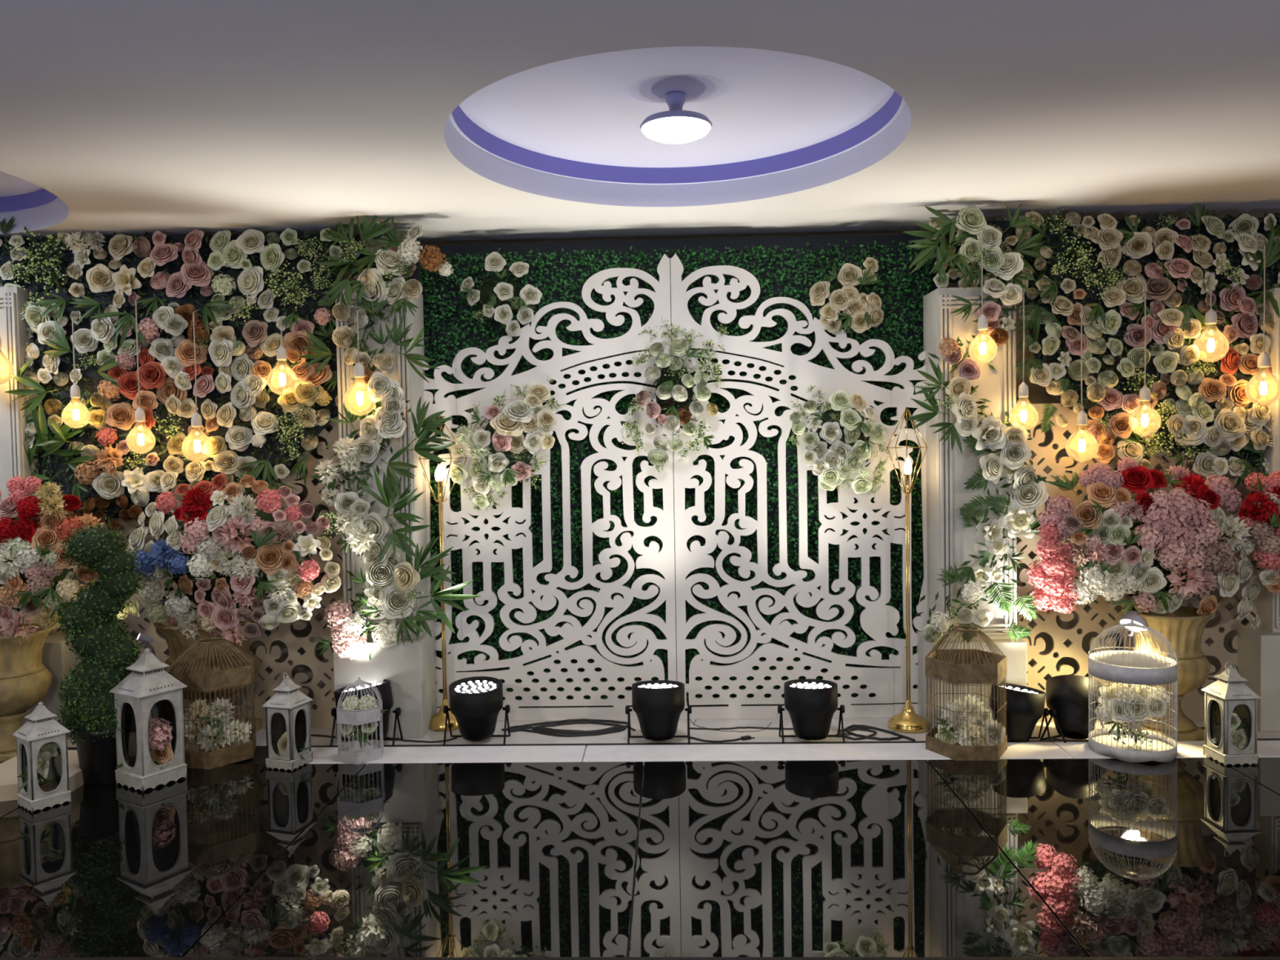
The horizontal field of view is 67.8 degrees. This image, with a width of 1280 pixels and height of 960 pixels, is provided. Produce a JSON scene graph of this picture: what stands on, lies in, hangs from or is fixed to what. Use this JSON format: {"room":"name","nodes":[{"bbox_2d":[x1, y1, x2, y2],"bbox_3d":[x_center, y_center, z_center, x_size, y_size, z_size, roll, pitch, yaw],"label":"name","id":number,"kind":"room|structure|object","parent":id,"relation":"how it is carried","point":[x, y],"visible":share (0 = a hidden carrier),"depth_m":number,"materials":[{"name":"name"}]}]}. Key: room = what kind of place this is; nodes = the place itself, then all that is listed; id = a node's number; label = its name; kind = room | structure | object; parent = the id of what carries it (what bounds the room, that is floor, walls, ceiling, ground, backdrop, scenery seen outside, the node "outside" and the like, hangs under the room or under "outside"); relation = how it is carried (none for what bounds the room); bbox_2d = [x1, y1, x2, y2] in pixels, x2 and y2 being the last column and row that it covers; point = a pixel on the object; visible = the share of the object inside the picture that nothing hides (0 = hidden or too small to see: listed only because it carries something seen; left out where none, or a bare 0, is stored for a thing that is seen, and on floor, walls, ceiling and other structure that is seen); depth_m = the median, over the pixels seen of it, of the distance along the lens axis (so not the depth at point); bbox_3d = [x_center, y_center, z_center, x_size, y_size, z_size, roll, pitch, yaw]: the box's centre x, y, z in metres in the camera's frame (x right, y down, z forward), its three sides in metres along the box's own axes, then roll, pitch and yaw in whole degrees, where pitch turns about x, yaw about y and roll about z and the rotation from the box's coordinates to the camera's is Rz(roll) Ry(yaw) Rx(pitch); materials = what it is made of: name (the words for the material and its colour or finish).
{"room":"event space","nodes":[
{"label":"event space","id":0,"kind":"room"},
{"bbox_2d":[0,0,1279,245],"bbox_3d":[0.024,-1.167,0.770,12.000,0.163,8.420,-1,2,2],"label":"ceiling","id":1,"kind":"structure","parent":0,"point":[465,122],"depth_m":3.17,"materials":[{"name":"paint"}]},
{"bbox_2d":[640,91,712,143],"bbox_3d":[0.124,-1.258,3.302,0.251,0.151,0.251,-1,2,2],"label":"ceiling lamp","id":2,"kind":"object","parent":1,"relation":"attached to","point":[677,125],"visible":1,"depth_m":3.25,"materials":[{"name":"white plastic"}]},
{"bbox_2d":[641,116,711,143],"bbox_3d":[0.125,-1.200,3.304,0.242,0.036,0.242,-1,2,2],"label":"diffuser","id":3,"kind":"object","parent":2,"relation":"attached to","point":[667,130],"depth_m":3.24,"materials":[{"name":"white plastic"}]},
{"bbox_2d":[0,737,1279,957],"bbox_3d":[0.155,1.269,3.718,9.900,0.190,2.590,-1,2,2],"label":"floor","id":4,"kind":"structure","parent":0,"point":[1078,857],"depth_m":3.01,"materials":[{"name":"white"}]},
{"bbox_2d":[12,702,71,813],"bbox_3d":[-2.246,1.026,3.580,0.146,0.387,0.146,1,2,38],"label":"lantern","id":5,"kind":"object","parent":4,"relation":"on","point":[41,728],"visible":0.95,"depth_m":3.55,"materials":[{"name":"white metal"}]},
{"bbox_2d":[16,742,58,793],"bbox_3d":[-2.257,1.089,3.568,0.137,0.203,0.129,-1,2,2],"label":"flowers","id":6,"kind":"object","parent":5,"relation":"in","point":[44,755],"visible":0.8,"depth_m":3.57,"materials":[{"name":"white plant"}]},
{"bbox_2d":[0,750,84,801],"bbox_3d":[-2.406,1.184,3.799,0.395,0.062,0.481,-1,2,2],"label":"step","id":7,"kind":"structure","parent":4,"relation":"on","point":[8,769],"depth_m":3.74,"materials":[{"name":"beige paint"}]},
{"bbox_2d":[55,523,150,785],"bbox_3d":[-2.175,0.691,3.843,0.356,1.037,0.267,-1,2,2],"label":"spiral topiary","id":8,"kind":"object","parent":4,"relation":"on","point":[90,713],"visible":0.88,"depth_m":3.77,"materials":[{"name":"green plant"}]},
{"bbox_2d":[72,729,116,785],"bbox_3d":[-2.163,1.097,3.854,0.224,0.224,0.224,-1,2,2],"label":"pot","id":9,"kind":"object","parent":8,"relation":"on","point":[96,750],"depth_m":3.77,"materials":[{"name":"black plastic"}]},
{"bbox_2d":[109,648,186,792],"bbox_3d":[-1.959,0.938,3.802,0.202,0.538,0.202,0,2,32],"label":"lantern","id":10,"kind":"object","parent":4,"relation":"on","point":[148,687],"visible":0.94,"depth_m":3.75,"materials":[{"name":"white metal"}]},
{"bbox_2d":[115,717,173,769],"bbox_3d":[-1.958,1.068,3.788,0.201,0.244,0.130,0,2,20],"label":"flowers","id":11,"kind":"object","parent":10,"relation":"in","point":[161,752],"visible":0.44,"depth_m":3.77,"materials":[{"name":"pink plant"}]},
{"bbox_2d":[167,637,256,768],"bbox_3d":[-1.848,0.942,4.119,0.324,0.504,0.374,-2,2,-18],"label":"birdcage","id":12,"kind":"object","parent":4,"relation":"on","point":[235,670],"visible":0.74,"depth_m":4.04,"materials":[{"name":"brown wood"}]},
{"bbox_2d":[182,697,252,751],"bbox_3d":[-1.826,1.046,4.041,0.332,0.239,0.161,-1,2,-7],"label":"flowers","id":13,"kind":"object","parent":12,"relation":"in","point":[246,727],"visible":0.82,"depth_m":4.04,"materials":[{"name":"beige plant"}]},
{"bbox_2d":[184,737,252,751],"bbox_3d":[-1.844,1.169,4.127,0.314,0.006,0.363,-2,2,-18],"label":"tray","id":14,"kind":"object","parent":12,"relation":"on","point":[247,749],"depth_m":4.15,"materials":[{"name":"brown wood"}]},
{"bbox_2d":[262,672,312,771],"bbox_3d":[-1.470,0.998,3.978,0.143,0.390,0.143,0,2,18],"label":"lantern","id":15,"kind":"object","parent":4,"relation":"on","point":[288,710],"visible":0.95,"depth_m":3.94,"materials":[{"name":"white metal"}]},
{"bbox_2d":[277,731,313,759],"bbox_3d":[-1.448,1.108,3.990,0.156,0.107,0.092,-1,2,2],"label":"flowers","id":16,"kind":"object","parent":15,"relation":"in","point":[282,741],"visible":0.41,"depth_m":3.97,"materials":[{"name":"beige plant"}]},
{"bbox_2d":[304,745,586,764],"bbox_3d":[-0.907,1.191,4.098,1.335,0.025,0.215,-1,2,2],"label":"platform edge","id":17,"kind":"object","parent":4,"relation":"on","point":[547,753],"visible":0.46,"depth_m":4.08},
{"bbox_2d":[336,676,383,764],"bbox_3d":[-1.196,1.013,4.071,0.178,0.345,0.205,-1,2,-10],"label":"birdcage","id":18,"kind":"object","parent":17,"relation":"on","point":[350,752],"visible":0.91,"depth_m":4.01,"materials":[{"name":"metal"}]},
{"bbox_2d":[342,745,380,752],"bbox_3d":[-1.193,1.169,4.076,0.171,0.006,0.198,-1,2,-10],"label":"tray","id":19,"kind":"object","parent":18,"relation":"on","point":[345,748],"depth_m":4.12,"materials":[{"name":"metal"}]},
{"bbox_2d":[339,693,386,749],"bbox_3d":[-1.178,1.024,4.057,0.196,0.226,0.091,-1,2,2],"label":"flowers","id":20,"kind":"object","parent":18,"relation":"in","point":[359,736],"visible":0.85,"depth_m":4.03,"materials":[{"name":"white plant"}]},
{"bbox_2d":[0,956,1279,959],"bbox_3d":[0.114,1.249,2.417,9.900,0.070,0.020,-1,2,2],"label":"trim","id":21,"kind":"structure","parent":4,"relation":"attached to","point":[317,957],"depth_m":2.42,"materials":[{"name":"black metal"}]},
{"bbox_2d":[67,704,1279,746],"bbox_3d":[0.178,1.193,4.481,9.900,0.040,1.000,-1,2,2],"label":"platform","id":22,"kind":"object","parent":4,"relation":"on","point":[766,735],"visible":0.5,"depth_m":4.40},
{"bbox_2d":[0,623,52,760],"bbox_3d":[-2.814,0.949,4.229,0.370,0.566,0.370,-1,2,2],"label":"urn","id":23,"kind":"object","parent":22,"relation":"on","point":[24,681],"visible":0.88,"depth_m":4.16,"materials":[{"name":"metal"}]},
{"bbox_2d":[0,667,52,716],"bbox_3d":[-2.814,0.944,4.229,0.345,0.180,0.345,-1,2,2],"label":"bowl","id":24,"kind":"object","parent":23,"relation":"on","point":[20,691],"depth_m":4.15,"materials":[{"name":"metal"}]},
{"bbox_2d":[0,475,103,644],"bbox_3d":[-2.728,0.346,4.190,0.738,0.733,0.405,0,2,34],"label":"arrangement","id":25,"kind":"object","parent":23,"relation":"on","point":[33,565],"visible":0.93,"depth_m":4.05,"materials":[{"name":"multicoloured plant"}]},
{"bbox_2d":[0,286,85,738],"bbox_3d":[-2.969,0.157,4.589,0.522,2.130,0.305,-1,2,2],"label":"pillar","id":26,"kind":"structure","parent":22,"relation":"on","point":[57,658],"depth_m":4.47,"materials":[{"name":"white paint"}]},
{"bbox_2d":[47,416,343,728],"bbox_3d":[-2.129,0.458,4.601,1.505,1.500,0.014,-1,2,2],"label":"lattice screen","id":27,"kind":"object","parent":22,"relation":"on","point":[320,717],"visible":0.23,"depth_m":4.59,"materials":[{"name":"beige wood"}]},
{"bbox_2d":[153,616,262,733],"bbox_3d":[-2.007,0.928,4.452,0.463,0.566,0.463,-1,2,2],"label":"urn","id":28,"kind":"object","parent":22,"relation":"on","point":[177,642],"visible":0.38,"depth_m":4.31,"materials":[{"name":"ceramic"}]},
{"bbox_2d":[163,653,260,700],"bbox_3d":[-2.007,0.923,4.452,0.431,0.180,0.431,-1,2,2],"label":"bowl","id":29,"kind":"object","parent":28,"relation":"on","point":[256,660],"depth_m":4.33,"materials":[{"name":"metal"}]},
{"bbox_2d":[116,472,341,646],"bbox_3d":[-1.912,0.358,4.310,1.130,0.784,0.425,-1,2,8],"label":"arrangement","id":30,"kind":"object","parent":28,"relation":"in","point":[235,560],"visible":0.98,"depth_m":4.19,"materials":[{"name":"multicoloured plant"}]},
{"bbox_2d":[329,679,403,746],"bbox_3d":[-1.240,1.057,4.315,0.311,0.292,0.253,-1,2,2],"label":"stage light","id":31,"kind":"object","parent":22,"relation":"on","point":[384,689],"visible":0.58,"depth_m":4.27,"materials":[{"name":"black metal"}]},
{"bbox_2d":[333,288,437,737],"bbox_3d":[-1.224,0.149,4.535,0.410,2.090,0.305,-1,2,2],"label":"pillar","id":32,"kind":"structure","parent":22,"relation":"on","point":[410,668],"depth_m":4.42,"materials":[{"name":"white paint"}]},
{"bbox_2d":[0,215,421,532],"bbox_3d":[-2.176,-0.509,4.459,2.334,1.528,0.242,-1,2,2],"label":"wall","id":33,"kind":"structure","parent":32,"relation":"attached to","point":[241,286],"depth_m":4.48,"materials":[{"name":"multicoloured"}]},
{"bbox_2d":[0,337,14,384],"bbox_3d":[-2.964,-0.747,4.370,0.140,0.620,0.140,-1,2,2],"label":"pendant bulb","id":34,"kind":"object","parent":33,"relation":"hanging from","point":[7,361],"visible":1,"depth_m":4.43,"materials":[{"name":"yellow glass"}]},
{"bbox_2d":[61,314,90,428],"bbox_3d":[-2.629,-0.508,4.428,0.118,0.537,0.118,-1,2,2],"label":"pendant bulb","id":35,"kind":"object","parent":33,"relation":"hanging from","point":[74,389],"visible":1,"depth_m":4.43,"materials":[{"name":"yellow glass"}]},
{"bbox_2d":[125,297,155,453],"bbox_3d":[-2.326,-0.489,4.420,0.124,0.736,0.124,-1,2,2],"label":"pendant bulb","id":36,"kind":"object","parent":33,"relation":"hanging from","point":[140,415],"visible":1,"depth_m":4.42,"materials":[{"name":"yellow glass"}]},
{"bbox_2d":[181,309,213,462],"bbox_3d":[-2.055,-0.439,4.403,0.135,0.713,0.135,-1,2,2],"label":"pendant bulb","id":37,"kind":"object","parent":33,"relation":"hanging from","point":[196,420],"visible":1,"depth_m":4.40,"materials":[{"name":"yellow glass"}]},
{"bbox_2d":[191,412,202,426],"bbox_3d":[-2.053,-0.280,4.408,0.046,0.068,0.046,-1,2,2],"label":"socket","id":38,"kind":"object","parent":37,"relation":"attached to","point":[196,420],"depth_m":4.39,"materials":[{"name":"beige plastic"}]},
{"bbox_2d":[266,314,297,395],"bbox_3d":[-1.653,-0.581,4.396,0.135,0.382,0.135,-1,2,2],"label":"pendant bulb","id":39,"kind":"object","parent":33,"relation":"hanging from","point":[282,355],"visible":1,"depth_m":4.40,"materials":[{"name":"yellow glass"}]},
{"bbox_2d":[311,214,481,660],"bbox_3d":[-1.134,-0.197,4.330,0.772,2.065,0.219,-1,2,6],"label":"flower garland","id":40,"kind":"object","parent":32,"relation":"attached to","point":[384,566],"visible":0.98,"depth_m":4.33,"materials":[{"name":"white plant"}]},
{"bbox_2d":[343,307,376,415],"bbox_3d":[-1.264,-0.535,4.285,0.143,0.492,0.143,-1,2,2],"label":"pendant bulb","id":41,"kind":"object","parent":40,"relation":"hanging from","point":[358,370],"visible":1,"depth_m":4.29,"materials":[{"name":"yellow glass"}]},
{"bbox_2d":[353,362,364,377],"bbox_3d":[-1.264,-0.496,4.286,0.049,0.068,0.049,-1,2,2],"label":"socket","id":42,"kind":"object","parent":41,"relation":"attached to","point":[358,370],"depth_m":4.27,"materials":[{"name":"beige plastic"}]},
{"bbox_2d":[417,415,466,731],"bbox_3d":[-0.949,0.435,4.588,0.248,1.506,0.238,-1,2,2],"label":"floor lamp","id":43,"kind":"object","parent":22,"relation":"on","point":[437,722],"visible":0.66,"depth_m":4.57,"materials":[{"name":"gold metal"}]},
{"bbox_2d":[435,464,444,502],"bbox_3d":[-0.960,0.012,4.563,0.045,0.187,0.040,-1,2,2],"label":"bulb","id":44,"kind":"object","parent":43,"relation":"on","point":[440,492],"depth_m":4.56,"materials":[{"name":"white glass"}]},
{"bbox_2d":[422,356,463,712],"bbox_3d":[-0.998,0.292,4.658,0.242,1.786,0.016,-1,2,2],"label":"panel","id":45,"kind":"object","parent":22,"relation":"on","point":[449,404],"visible":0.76,"depth_m":4.64,"materials":[{"name":"white paint"}]},
{"bbox_2d":[443,675,510,746],"bbox_3d":[-0.744,1.056,4.334,0.302,0.275,0.248,-1,2,2],"label":"stage light","id":46,"kind":"object","parent":22,"relation":"on","point":[476,703],"visible":1,"depth_m":4.27,"materials":[{"name":"black metal"}]},
{"bbox_2d":[455,253,676,720],"bbox_3d":[-0.359,0.049,4.626,1.044,2.253,0.016,-1,2,2],"label":"gate leaf","id":47,"kind":"object","parent":22,"relation":"on","point":[663,561],"visible":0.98,"depth_m":4.62,"materials":[{"name":"white paint"}]},
{"bbox_2d":[449,375,564,515],"bbox_3d":[-0.641,-0.167,4.562,0.566,0.687,0.253,-1,2,-2],"label":"bouquet","id":48,"kind":"object","parent":47,"relation":"attached to","point":[508,443],"visible":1,"depth_m":4.50,"materials":[{"name":"beige plant"}]},
{"bbox_2d":[506,718,627,737],"bbox_3d":[-0.339,1.174,4.518,0.586,0.010,0.264,-1,2,2],"label":"power cable","id":49,"kind":"object","parent":22,"relation":"on","point":[565,734],"visible":0.96,"depth_m":4.50,"materials":[{"name":"black rubber"}]},
{"bbox_2d":[502,724,635,731],"bbox_3d":[-0.337,1.176,4.495,0.636,0.009,0.089,-1,2,2],"label":"power cable","id":50,"kind":"object","parent":22,"relation":"on","point":[522,727],"visible":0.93,"depth_m":4.50,"materials":[{"name":"black rubber"}]},
{"bbox_2d":[625,680,691,745],"bbox_3d":[0.084,1.045,4.290,0.298,0.271,0.244,-1,2,2],"label":"stage light","id":51,"kind":"object","parent":22,"relation":"on","point":[658,705],"visible":0.98,"depth_m":4.21,"materials":[{"name":"black metal"}]},
{"bbox_2d":[420,234,938,707],"bbox_3d":[0.165,0.002,4.687,2.620,2.365,0.110,-1,2,2],"label":"hedge wall","id":52,"kind":"structure","parent":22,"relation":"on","point":[788,267],"depth_m":4.69,"materials":[{"name":"green plant"}]},
{"bbox_2d":[460,252,542,336],"bbox_3d":[-0.667,-0.897,4.606,0.399,0.410,0.192,-1,2,2],"label":"flowers","id":53,"kind":"object","parent":52,"relation":"attached to","point":[502,300],"visible":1,"depth_m":4.56,"materials":[{"name":"white plant"}]},
{"bbox_2d":[622,313,728,473],"bbox_3d":[0.181,-0.416,4.530,0.523,0.775,0.264,-1,2,-11],"label":"bouquet","id":54,"kind":"object","parent":52,"relation":"attached to","point":[675,405],"visible":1,"depth_m":4.48,"materials":[{"name":"white plant"}]},
{"bbox_2d":[789,384,889,495],"bbox_3d":[0.948,-0.190,4.519,0.469,0.532,0.254,-1,2,12],"label":"bouquet","id":55,"kind":"object","parent":52,"relation":"attached to","point":[837,446],"visible":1,"depth_m":4.44,"materials":[{"name":"white plant"}]},
{"bbox_2d":[808,257,884,333],"bbox_3d":[0.988,-0.871,4.564,0.352,0.378,0.179,-1,2,4],"label":"bouquet","id":56,"kind":"object","parent":52,"relation":"attached to","point":[862,311],"visible":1,"depth_m":4.51,"materials":[{"name":"beige plant"}]},
{"bbox_2d":[689,726,793,729],"bbox_3d":[0.533,1.163,4.463,0.609,0.007,0.036,-1,2,2],"label":"power cable","id":57,"kind":"object","parent":22,"relation":"on","point":[743,727],"visible":0.72,"depth_m":4.46,"materials":[{"name":"black rubber"}]},
{"bbox_2d":[670,253,893,719],"bbox_3d":[0.687,0.032,4.593,1.044,2.253,0.016,-1,2,2],"label":"gate leaf","id":58,"kind":"object","parent":22,"relation":"on","point":[876,620],"visible":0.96,"depth_m":4.59,"materials":[{"name":"white paint"}]},
{"bbox_2d":[777,679,844,743],"bbox_3d":[0.765,1.037,4.259,0.296,0.266,0.240,-1,2,2],"label":"stage light","id":59,"kind":"object","parent":22,"relation":"on","point":[811,704],"visible":1,"depth_m":4.18,"materials":[{"name":"black metal"}]},
{"bbox_2d":[844,724,915,741],"bbox_3d":[1.079,1.157,4.325,0.159,0.010,0.327,-3,3,-40],"label":"power cable","id":60,"kind":"object","parent":22,"relation":"on","point":[863,726],"visible":0.99,"depth_m":4.33,"materials":[{"name":"black rubber"}]},
{"bbox_2d":[886,406,928,733],"bbox_3d":[1.243,0.409,4.419,0.194,1.494,0.188,-1,2,2],"label":"floor lamp","id":61,"kind":"object","parent":22,"relation":"on","point":[908,721],"visible":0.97,"depth_m":4.41,"materials":[{"name":"gold metal"}]},
{"bbox_2d":[902,457,911,493],"bbox_3d":[1.237,-0.026,4.404,0.042,0.174,0.040,-1,2,2],"label":"bulb","id":62,"kind":"object","parent":61,"relation":"on","point":[907,488],"depth_m":4.40,"materials":[{"name":"white glass"}]},
{"bbox_2d":[890,347,927,715],"bbox_3d":[1.333,0.255,4.585,0.242,1.786,0.016,-1,2,2],"label":"panel","id":63,"kind":"object","parent":22,"relation":"on","point":[900,398],"visible":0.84,"depth_m":4.58,"materials":[{"name":"white paint"}]},
{"bbox_2d":[915,287,1026,730],"bbox_3d":[1.536,0.136,4.450,0.422,2.029,0.305,-1,2,2],"label":"pillar","id":64,"kind":"structure","parent":22,"relation":"on","point":[948,540],"depth_m":4.35,"materials":[{"name":"white paint"}]},
{"bbox_2d":[902,202,1048,642],"bbox_3d":[1.507,-0.239,4.254,0.655,1.976,0.222,-1,2,2],"label":"flower garland","id":65,"kind":"object","parent":64,"relation":"attached to","point":[1027,493],"visible":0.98,"depth_m":4.24,"materials":[{"name":"white plant"}]},
{"bbox_2d":[968,253,997,364],"bbox_3d":[1.508,-0.764,4.192,0.123,0.504,0.123,-1,2,2],"label":"pendant bulb","id":66,"kind":"object","parent":65,"relation":"hanging from","point":[982,320],"visible":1,"depth_m":4.20,"materials":[{"name":"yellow glass"}]},
{"bbox_2d":[1008,279,1038,430],"bbox_3d":[1.703,-0.565,4.232,0.124,0.695,0.124,-1,2,2],"label":"pendant bulb","id":67,"kind":"object","parent":65,"relation":"hanging from","point":[1023,392],"visible":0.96,"depth_m":4.23,"materials":[{"name":"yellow glass"}]},
{"bbox_2d":[990,683,1050,742],"bbox_3d":[1.649,1.026,4.184,0.280,0.263,0.229,-1,2,2],"label":"stage light","id":68,"kind":"object","parent":22,"relation":"on","point":[1025,705],"visible":0.79,"depth_m":4.10,"materials":[{"name":"black metal"}]},
{"bbox_2d":[1040,675,1104,742],"bbox_3d":[1.913,1.002,4.227,0.294,0.299,0.253,-2,2,-27],"label":"stage light","id":69,"kind":"object","parent":22,"relation":"on","point":[1066,695],"visible":0.81,"depth_m":4.14,"materials":[{"name":"black metal"}]},
{"bbox_2d":[1016,403,1257,722],"bbox_3d":[2.496,0.383,4.456,1.540,1.500,0.014,-1,2,2],"label":"lattice screen","id":70,"kind":"object","parent":22,"relation":"on","point":[1193,705],"visible":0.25,"depth_m":4.46,"materials":[{"name":"beige wood"}]},
{"bbox_2d":[1122,604,1213,741],"bbox_3d":[2.345,0.861,4.236,0.352,0.566,0.352,-1,2,2],"label":"urn","id":71,"kind":"object","parent":22,"relation":"on","point":[1183,628],"visible":0.63,"depth_m":4.12,"materials":[{"name":"metal"}]},
{"bbox_2d":[1118,610,1147,636],"bbox_3d":[2.183,0.637,4.200,0.123,0.125,0.123,-1,2,2],"label":"light","id":72,"kind":"object","parent":71,"relation":"attached to","point":[1126,618],"visible":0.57,"depth_m":4.18,"materials":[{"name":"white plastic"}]},
{"bbox_2d":[1025,456,1260,629],"bbox_3d":[2.263,0.288,4.225,1.090,0.804,0.434,-1,2,-2],"label":"arrangement","id":73,"kind":"object","parent":71,"relation":"in","point":[1144,545],"visible":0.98,"depth_m":4.10,"materials":[{"name":"pink plant"}]},
{"bbox_2d":[1222,287,1279,731],"bbox_3d":[2.981,0.129,4.405,0.392,1.996,0.305,-1,2,2],"label":"pillar","id":74,"kind":"structure","parent":22,"relation":"on","point":[1259,648],"depth_m":4.30,"materials":[{"name":"white paint"}]},
{"bbox_2d":[1236,470,1279,593],"bbox_3d":[2.881,0.224,4.209,0.591,0.547,0.297,-2,2,-22],"label":"arrangement","id":75,"kind":"object","parent":74,"relation":"attached to","point":[1266,533],"visible":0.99,"depth_m":4.10,"materials":[{"name":"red plant"}]},
{"bbox_2d":[582,742,1073,765],"bbox_3d":[0.773,1.164,4.046,2.022,0.025,0.215,-1,2,2],"label":"platform edge","id":76,"kind":"object","parent":4,"relation":"on","point":[1015,750],"visible":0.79,"depth_m":4.03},
{"bbox_2d":[924,625,1007,760],"bbox_3d":[1.380,0.883,4.032,0.294,0.519,0.340,-2,2,-27],"label":"birdcage","id":77,"kind":"object","parent":76,"relation":"on","point":[956,666],"visible":0.94,"depth_m":3.95,"materials":[{"name":"brown wood"}]},
{"bbox_2d":[934,733,974,745],"bbox_3d":[1.384,1.121,4.040,0.285,0.006,0.329,-2,2,-27],"label":"tray","id":78,"kind":"object","parent":77,"relation":"on","point":[935,744],"depth_m":4.03,"materials":[{"name":"brown wood"}]},
{"bbox_2d":[934,693,1005,745],"bbox_3d":[1.394,1.020,3.978,0.291,0.229,0.167,-2,2,-16],"label":"flowers","id":79,"kind":"object","parent":77,"relation":"in","point":[962,731],"visible":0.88,"depth_m":3.96,"materials":[{"name":"white plant"}]},
{"bbox_2d":[1053,740,1279,759],"bbox_3d":[2.675,1.134,3.986,1.777,0.025,0.215,-1,2,2],"label":"board","id":80,"kind":"object","parent":4,"relation":"on","point":[1265,748],"visible":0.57,"depth_m":3.98,"materials":[{"name":"white wood"}]},
{"bbox_2d":[1088,618,1177,762],"bbox_3d":[2.055,0.856,3.978,0.332,0.553,0.332,-1,2,2],"label":"birdcage","id":81,"kind":"object","parent":80,"relation":"on","point":[1152,669],"visible":0.92,"depth_m":3.90,"materials":[{"name":"metal"}]},
{"bbox_2d":[1091,734,1173,751],"bbox_3d":[2.060,1.116,3.986,0.321,0.006,0.321,-1,2,2],"label":"tray","id":82,"kind":"object","parent":81,"relation":"on","point":[1095,747],"depth_m":4.00,"materials":[{"name":"metal"}]},
{"bbox_2d":[1095,682,1171,751],"bbox_3d":[2.056,0.981,3.945,0.284,0.300,0.142,-1,2,2],"label":"flowers","id":83,"kind":"object","parent":81,"relation":"in","point":[1134,691],"visible":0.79,"depth_m":3.92,"materials":[{"name":"white plant"}]},
{"bbox_2d":[1200,661,1261,765],"bbox_3d":[2.383,0.932,3.842,0.150,0.400,0.150,-1,2,-2],"label":"lantern","id":84,"kind":"object","parent":4,"relation":"on","point":[1229,693],"visible":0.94,"depth_m":3.80,"materials":[{"name":"white metal"}]},
{"bbox_2d":[1212,710,1247,750],"bbox_3d":[2.400,0.982,3.855,0.161,0.230,0.094,-1,2,2],"label":"flowers","id":85,"kind":"object","parent":84,"relation":"in","point":[1238,737],"visible":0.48,"depth_m":3.83,"materials":[{"name":"white plant"}]},
{"bbox_2d":[64,282,1240,705],"bbox_3d":[0.174,0.031,4.961,12.000,2.600,0.060,-1,2,2],"label":"wall","id":86,"kind":"structure","parent":0,"point":[1037,394],"depth_m":4.89,"materials":[{"name":"beige paint"}]},
{"bbox_2d":[928,203,1279,488],"bbox_3d":[2.285,-0.592,4.349,1.915,1.336,0.188,-1,2,2],"label":"wall","id":87,"kind":"structure","parent":0,"point":[1102,264],"depth_m":4.33,"materials":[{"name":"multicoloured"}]},
{"bbox_2d":[1065,301,1098,462],"bbox_3d":[1.989,-0.445,4.288,0.138,0.730,0.138,-1,2,2],"label":"pendant bulb","id":88,"kind":"object","parent":87,"relation":"hanging from","point":[1082,417],"visible":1,"depth_m":4.29,"materials":[{"name":"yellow glass"}]},
{"bbox_2d":[1075,409,1087,425],"bbox_3d":[1.992,-0.281,4.293,0.047,0.068,0.047,-1,2,2],"label":"socket","id":89,"kind":"object","parent":88,"relation":"attached to","point":[1082,417],"depth_m":4.28,"materials":[{"name":"beige plastic"}]},
{"bbox_2d":[1128,289,1161,435],"bbox_3d":[2.267,-0.528,4.277,0.131,0.662,0.131,-1,2,2],"label":"pendant bulb","id":90,"kind":"object","parent":87,"relation":"hanging from","point":[1144,393],"visible":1,"depth_m":4.28,"materials":[{"name":"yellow glass"}]},
{"bbox_2d":[1192,270,1229,362],"bbox_3d":[2.554,-0.737,4.260,0.142,0.421,0.142,-1,2,2],"label":"pendant bulb","id":91,"kind":"object","parent":87,"relation":"hanging from","point":[1211,316],"visible":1,"depth_m":4.26,"materials":[{"name":"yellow glass"}]},
{"bbox_2d":[1204,308,1217,324],"bbox_3d":[2.554,-0.732,4.261,0.048,0.068,0.048,-1,2,2],"label":"socket","id":92,"kind":"object","parent":91,"relation":"attached to","point":[1211,316],"depth_m":4.24,"materials":[{"name":"beige"}]},
{"bbox_2d":[1244,241,1279,405],"bbox_3d":[2.774,-0.699,4.235,0.142,0.737,0.142,-1,2,2],"label":"pendant bulb","id":93,"kind":"object","parent":87,"relation":"hanging from","point":[1264,360],"visible":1,"depth_m":4.24,"materials":[{"name":"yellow glass"}]},
{"bbox_2d":[1257,351,1270,367],"bbox_3d":[2.777,-0.536,4.240,0.048,0.068,0.048,-1,2,2],"label":"socket","id":94,"kind":"object","parent":93,"relation":"attached to","point":[1264,360],"depth_m":4.22,"materials":[{"name":"beige"}]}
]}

